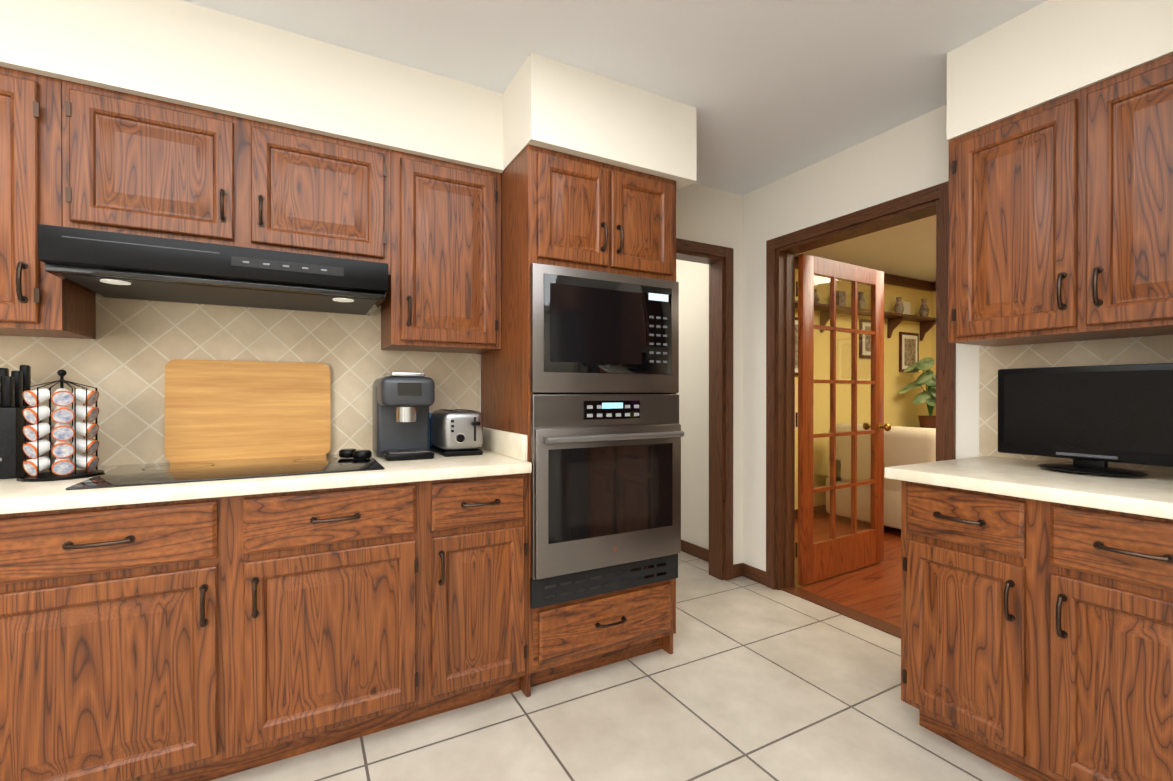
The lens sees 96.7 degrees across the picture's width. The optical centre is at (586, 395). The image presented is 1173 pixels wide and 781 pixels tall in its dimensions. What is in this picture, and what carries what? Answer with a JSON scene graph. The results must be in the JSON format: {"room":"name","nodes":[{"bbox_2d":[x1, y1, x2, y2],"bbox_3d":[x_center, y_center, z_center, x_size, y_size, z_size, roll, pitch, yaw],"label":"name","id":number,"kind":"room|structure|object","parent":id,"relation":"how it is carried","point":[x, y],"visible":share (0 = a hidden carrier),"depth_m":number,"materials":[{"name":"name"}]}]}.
{"room":"kitchen","nodes":[
{"label":"kitchen","id":0,"kind":"room"},
{"bbox_2d":[0,0,696,191],"bbox_3d":[-1.614,-1.125,1.557,4.450,0.326,0.655,0,0,-29],"label":"soffit","id":1,"kind":"structure","parent":0,"point":[184,53],"depth_m":1.92,"materials":[{"name":"beige paint"}]},
{"bbox_2d":[479,183,742,564],"bbox_3d":[-1.384,-0.060,2.129,5.400,2.460,0.120,0,0,-29],"label":"wall","id":2,"kind":"structure","parent":0,"point":[708,215],"depth_m":3.34,"materials":[{"name":"beige paint"}]},
{"bbox_2d":[0,66,95,338],"bbox_3d":[-2.038,-0.581,1.503,0.853,0.762,0.318,0,0,-29],"label":"upper cabinet","id":3,"kind":"object","parent":2,"relation":"attached to","point":[35,302],"depth_m":1.54,"materials":[{"name":"brown wood"}]},
{"bbox_2d":[64,80,395,277],"bbox_3d":[-1.248,-0.719,1.936,0.945,0.489,0.318,0,0,-29],"label":"upper cabinet","id":4,"kind":"object","parent":2,"relation":"attached to","point":[134,164],"depth_m":1.76,"materials":[{"name":"brown wood"}]},
{"bbox_2d":[37,224,387,315],"bbox_3d":[-1.219,-0.408,1.852,0.905,0.129,0.492,0,0,-29],"label":"range hood","id":5,"kind":"object","parent":4,"relation":"attached to","point":[105,264],"visible":1,"depth_m":1.66,"materials":[{"name":"black metal"}]},
{"bbox_2d":[0,296,478,468],"bbox_3d":[-1.595,-0.130,1.941,2.450,0.800,0.008,0,0,-29],"label":"backsplash","id":6,"kind":"structure","parent":2,"relation":"attached to","point":[127,355],"depth_m":1.99,"materials":[{"name":"tile"}]},
{"bbox_2d":[381,151,500,353],"bbox_3d":[-0.634,-0.584,2.273,0.452,0.762,0.318,0,0,-29],"label":"upper cabinet","id":7,"kind":"object","parent":2,"relation":"attached to","point":[427,230],"depth_m":2.13,"materials":[{"name":"brown wood"}]},
{"bbox_2d":[481,427,527,458],"bbox_3d":[-0.378,0.199,2.257,0.021,0.100,0.598,0,0,-29],"label":"backsplash","id":8,"kind":"structure","parent":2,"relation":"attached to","point":[514,445],"depth_m":2.15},
{"bbox_2d":[676,238,732,580],"bbox_3d":[0.510,0.115,3.169,0.884,2.102,0.152,0,0,-29],"label":"door frame","id":9,"kind":"structure","parent":2,"relation":"attached to","point":[719,259],"depth_m":3.30,"materials":[{"name":"brown wood"}]},
{"bbox_2d":[182,0,1046,281],"bbox_3d":[1.264,-1.313,1.456,9.600,0.050,5.800,0,0,-29],"label":"ceiling","id":10,"kind":"structure","parent":0,"point":[771,91],"depth_m":1.96,"materials":[{"name":"white paint"}]},
{"bbox_2d":[211,551,1022,780],"bbox_3d":[-0.459,1.200,0.520,5.470,0.050,5.600,0,0,-29],"label":"floor","id":11,"kind":"structure","parent":0,"point":[749,680],"depth_m":1.87,"materials":[{"name":"beige tile"}]},
{"bbox_2d":[0,499,235,780],"bbox_3d":[-1.445,0.731,1.661,0.575,0.880,0.620,0,0,-29],"label":"base cabinet","id":12,"kind":"object","parent":11,"relation":"on","point":[201,631],"depth_m":1.41,"materials":[{"name":"brown wood"}]},
{"bbox_2d":[0,447,531,514],"bbox_3d":[-1.347,0.271,1.701,2.254,0.040,0.641,0,0,-29],"label":"countertop","id":13,"kind":"structure","parent":12,"relation":"on","point":[16,497],"depth_m":1.55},
{"bbox_2d":[0,365,41,478],"bbox_3d":[-1.825,0.075,1.637,0.110,0.350,0.181,0,0,-29],"label":"knife block","id":14,"kind":"object","parent":13,"relation":"on","point":[12,387],"visible":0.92,"depth_m":1.59,"materials":[{"name":"grey"}]},
{"bbox_2d":[17,369,103,481],"bbox_3d":[-1.629,0.084,1.619,0.192,0.333,0.192,0,0,-29],"label":"carousel","id":15,"kind":"object","parent":13,"relation":"on","point":[61,465],"visible":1,"depth_m":1.57,"materials":[{"name":"black plastic"}]},
{"bbox_2d":[65,454,384,489],"bbox_3d":[-1.162,0.247,1.808,0.800,0.007,0.520,0,0,-29],"label":"cooktop","id":16,"kind":"object","parent":13,"relation":"in","point":[159,473],"visible":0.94,"depth_m":1.73,"materials":[{"name":"black glass"}]},
{"bbox_2d":[339,449,371,458],"bbox_3d":[-0.910,0.227,2.051,0.155,0.031,0.068,0,0,30],"label":"knobs","id":17,"kind":"object","parent":16,"relation":"on","point":[355,454],"visible":1,"depth_m":2.02,"materials":[{"name":"black plastic"}]},
{"bbox_2d":[164,359,330,461],"bbox_3d":[-1.319,0.056,2.063,0.550,0.386,0.033,0,0,-29],"label":"cutting board","id":18,"kind":"object","parent":13,"relation":"on","point":[221,410],"visible":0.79,"depth_m":2.04,"materials":[{"name":"beige wood"}]},
{"bbox_2d":[373,372,434,460],"bbox_3d":[-0.757,0.078,2.160,0.210,0.342,0.320,0,0,-29],"label":"coffee maker","id":19,"kind":"object","parent":13,"relation":"on","point":[403,402],"visible":1,"depth_m":2.09,"materials":[{"name":"black plastic"}]},
{"bbox_2d":[429,413,433,449],"bbox_3d":[-0.704,0.163,2.391,0.075,0.170,0.033,0,0,-29],"label":"pack","id":20,"kind":"object","parent":13,"relation":"on","point":[430,442],"depth_m":2.37,"materials":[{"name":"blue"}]},
{"bbox_2d":[431,409,482,456],"bbox_3d":[-0.562,0.155,2.263,0.170,0.187,0.298,0,0,-29],"label":"toaster","id":21,"kind":"object","parent":13,"relation":"on","point":[457,432],"visible":1,"depth_m":2.16,"materials":[{"name":"silver metal"}]},
{"bbox_2d":[236,483,431,772],"bbox_3d":[-0.950,0.730,1.933,0.555,0.880,0.620,0,0,-29],"label":"base cabinet","id":22,"kind":"object","parent":11,"relation":"on","point":[334,604],"depth_m":1.66,"materials":[{"name":"brown wood"}]},
{"bbox_2d":[428,475,527,715],"bbox_3d":[-0.535,0.730,2.160,0.391,0.880,0.620,0,0,-29],"label":"base cabinet","id":23,"kind":"object","parent":11,"relation":"on","point":[478,528],"depth_m":1.89,"materials":[{"name":"brown wood"}]},
{"bbox_2d":[481,144,675,697],"bbox_3d":[-0.041,0.102,2.411,0.714,2.134,0.652,0,0,-29],"label":"tall cabinet","id":24,"kind":"object","parent":11,"relation":"on","point":[561,209],"visible":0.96,"depth_m":2.14,"materials":[{"name":"brown wood"}]},
{"bbox_2d":[530,263,678,392],"bbox_3d":[-0.010,-0.260,2.353,0.702,0.494,0.485,0,0,-29],"label":"microwave","id":25,"kind":"object","parent":24,"relation":"in","point":[591,331],"visible":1,"depth_m":2.12,"materials":[{"name":"silver metal"}]},
{"bbox_2d":[530,394,683,608],"bbox_3d":[-0.024,0.402,2.381,0.702,0.818,0.676,0,0,-29],"label":"wall oven","id":26,"kind":"object","parent":24,"relation":"in","point":[605,495],"visible":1,"depth_m":2.11,"materials":[{"name":"silver metal"}]},
{"bbox_2d":[885,456,1172,780],"bbox_3d":[1.549,0.711,1.652,0.709,0.920,0.813,0,0,-29],"label":"base cabinet","id":27,"kind":"object","parent":11,"relation":"on","point":[1036,623],"visible":1,"depth_m":1.50,"materials":[{"name":"brown wood"}]},
{"bbox_2d":[998,363,1172,476],"bbox_3d":[1.738,0.077,1.665,0.328,0.347,0.638,0,0,-29],"label":"tv","id":28,"kind":"object","parent":27,"relation":"on","point":[1094,420],"visible":1,"depth_m":1.67,"materials":[{"name":"black plastic"}]},
{"bbox_2d":[676,104,980,570],"bbox_3d":[1.939,-0.059,1.831,0.140,2.460,5.600,0,0,-29],"label":"wall","id":29,"kind":"structure","parent":0,"point":[909,157],"depth_m":3.23,"materials":[{"name":"beige paint"}]},
{"bbox_2d":[795,254,890,584],"bbox_3d":[1.670,0.144,3.431,0.908,2.018,0.190,0,0,-29],"label":"french door","id":30,"kind":"structure","parent":29,"relation":"in","point":[834,554],"depth_m":3.36,"materials":[{"name":"brown wood"}]},
{"bbox_2d":[766,181,955,589],"bbox_3d":[1.424,0.111,2.769,0.172,2.112,1.044,0,0,-29],"label":"door frame","id":31,"kind":"structure","parent":29,"relation":"attached to","point":[782,251],"depth_m":3.13,"materials":[{"name":"brown wood"}]},
{"bbox_2d":[948,54,1172,346],"bbox_3d":[1.689,-0.582,1.704,0.410,0.762,0.778,0,0,-29],"label":"upper cabinet","id":32,"kind":"object","parent":29,"relation":"attached to","point":[1060,219],"visible":1,"depth_m":1.65,"materials":[{"name":"brown wood"}]},
{"bbox_2d":[979,335,1172,472],"bbox_3d":[1.853,0.031,1.833,0.008,0.480,0.825,0,0,-29],"label":"backsplash","id":33,"kind":"structure","parent":29,"relation":"attached to","point":[1124,351],"depth_m":1.98,"materials":[{"name":"tile"}]},
{"bbox_2d":[781,513,900,638],"bbox_3d":[3.423,1.188,3.163,3.980,0.056,4.700,0,0,-29],"label":"floor","id":34,"kind":"structure","parent":0,"point":[869,595],"depth_m":3.16,"materials":[{"name":"brown wood"}]},
{"bbox_2d":[826,423,935,528],"bbox_3d":[2.873,0.711,4.684,0.920,0.900,0.980,0,0,-29],"label":"sofa","id":35,"kind":"object","parent":34,"relation":"on","point":[908,445],"visible":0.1,"depth_m":4.37,"materials":[{"name":"beige fabric"}]},
{"bbox_3d":[4.101,0.774,5.118,0.650,0.770,1.640,0,0,-29],"label":"desk","id":36,"kind":"object","parent":34,"relation":"on","visible":0},
{"bbox_2d":[899,357,935,427],"bbox_3d":[3.647,-0.020,5.459,0.491,0.813,0.531,0,0,-29],"label":"plant","id":37,"kind":"object","parent":36,"relation":"on","point":[927,378],"visible":0.67,"depth_m":5.52,"materials":[{"name":"green plant"}]},
{"bbox_2d":[795,268,935,508],"bbox_3d":[1.786,-0.061,2.260,0.004,2.460,4.700,0,0,-29],"label":"wall","id":38,"kind":"structure","parent":0,"point":[901,410],"depth_m":2.81,"materials":[{"name":"yellow paint"}]},
{"bbox_2d":[795,317,797,375],"bbox_3d":[1.922,-0.465,4.885,0.450,0.550,0.023,0,0,-29],"label":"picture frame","id":39,"kind":"object","parent":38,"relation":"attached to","point":[796,346],"depth_m":4.90,"materials":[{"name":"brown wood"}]},
{"bbox_2d":[859,319,870,358],"bbox_3d":[2.974,-0.592,5.462,0.350,0.400,0.023,0,0,-29],"label":"picture frame","id":40,"kind":"object","parent":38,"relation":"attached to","point":[862,340],"depth_m":5.40,"materials":[{"name":"brown wood"}]},
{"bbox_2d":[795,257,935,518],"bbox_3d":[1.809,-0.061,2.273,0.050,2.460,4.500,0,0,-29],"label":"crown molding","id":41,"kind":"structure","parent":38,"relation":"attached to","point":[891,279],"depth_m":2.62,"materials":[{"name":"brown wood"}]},
{"bbox_2d":[795,289,935,340],"bbox_3d":[2.381,-0.845,5.034,3.400,0.449,0.196,0,0,-29],"label":"shelf","id":42,"kind":"object","parent":38,"relation":"attached to","point":[901,314],"visible":0.42,"depth_m":5.51,"materials":[{"name":"wood"},{"name":"ceramic"}]},
{"bbox_2d":[899,332,918,372],"bbox_3d":[3.588,-0.484,5.799,0.350,0.440,0.023,0,0,-29],"label":"picture frame","id":43,"kind":"object","parent":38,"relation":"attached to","point":[908,349],"visible":0.9,"depth_m":5.77,"materials":[{"name":"brown wood"}]},
{"bbox_2d":[946,0,1172,140],"bbox_3d":[2.135,-1.122,0.566,0.730,0.326,3.200,0,0,-29],"label":"soffit","id":44,"kind":"structure","parent":0,"point":[1044,52],"depth_m":1.70,"materials":[{"name":"beige paint"}]},
{"bbox_3d":[-0.114,-0.065,3.453,1.900,2.460,0.980,0,0,-29],"label":"wall","id":45,"kind":"structure","parent":0,"visible":0},
{"bbox_2d":[681,539,708,561],"bbox_3d":[0.740,1.121,3.861,0.015,0.085,0.834,0,0,-29],"label":"baseboard","id":46,"kind":"structure","parent":45,"relation":"attached to","point":[699,552],"depth_m":3.76,"materials":[{"name":"brown wood"}]}
]}

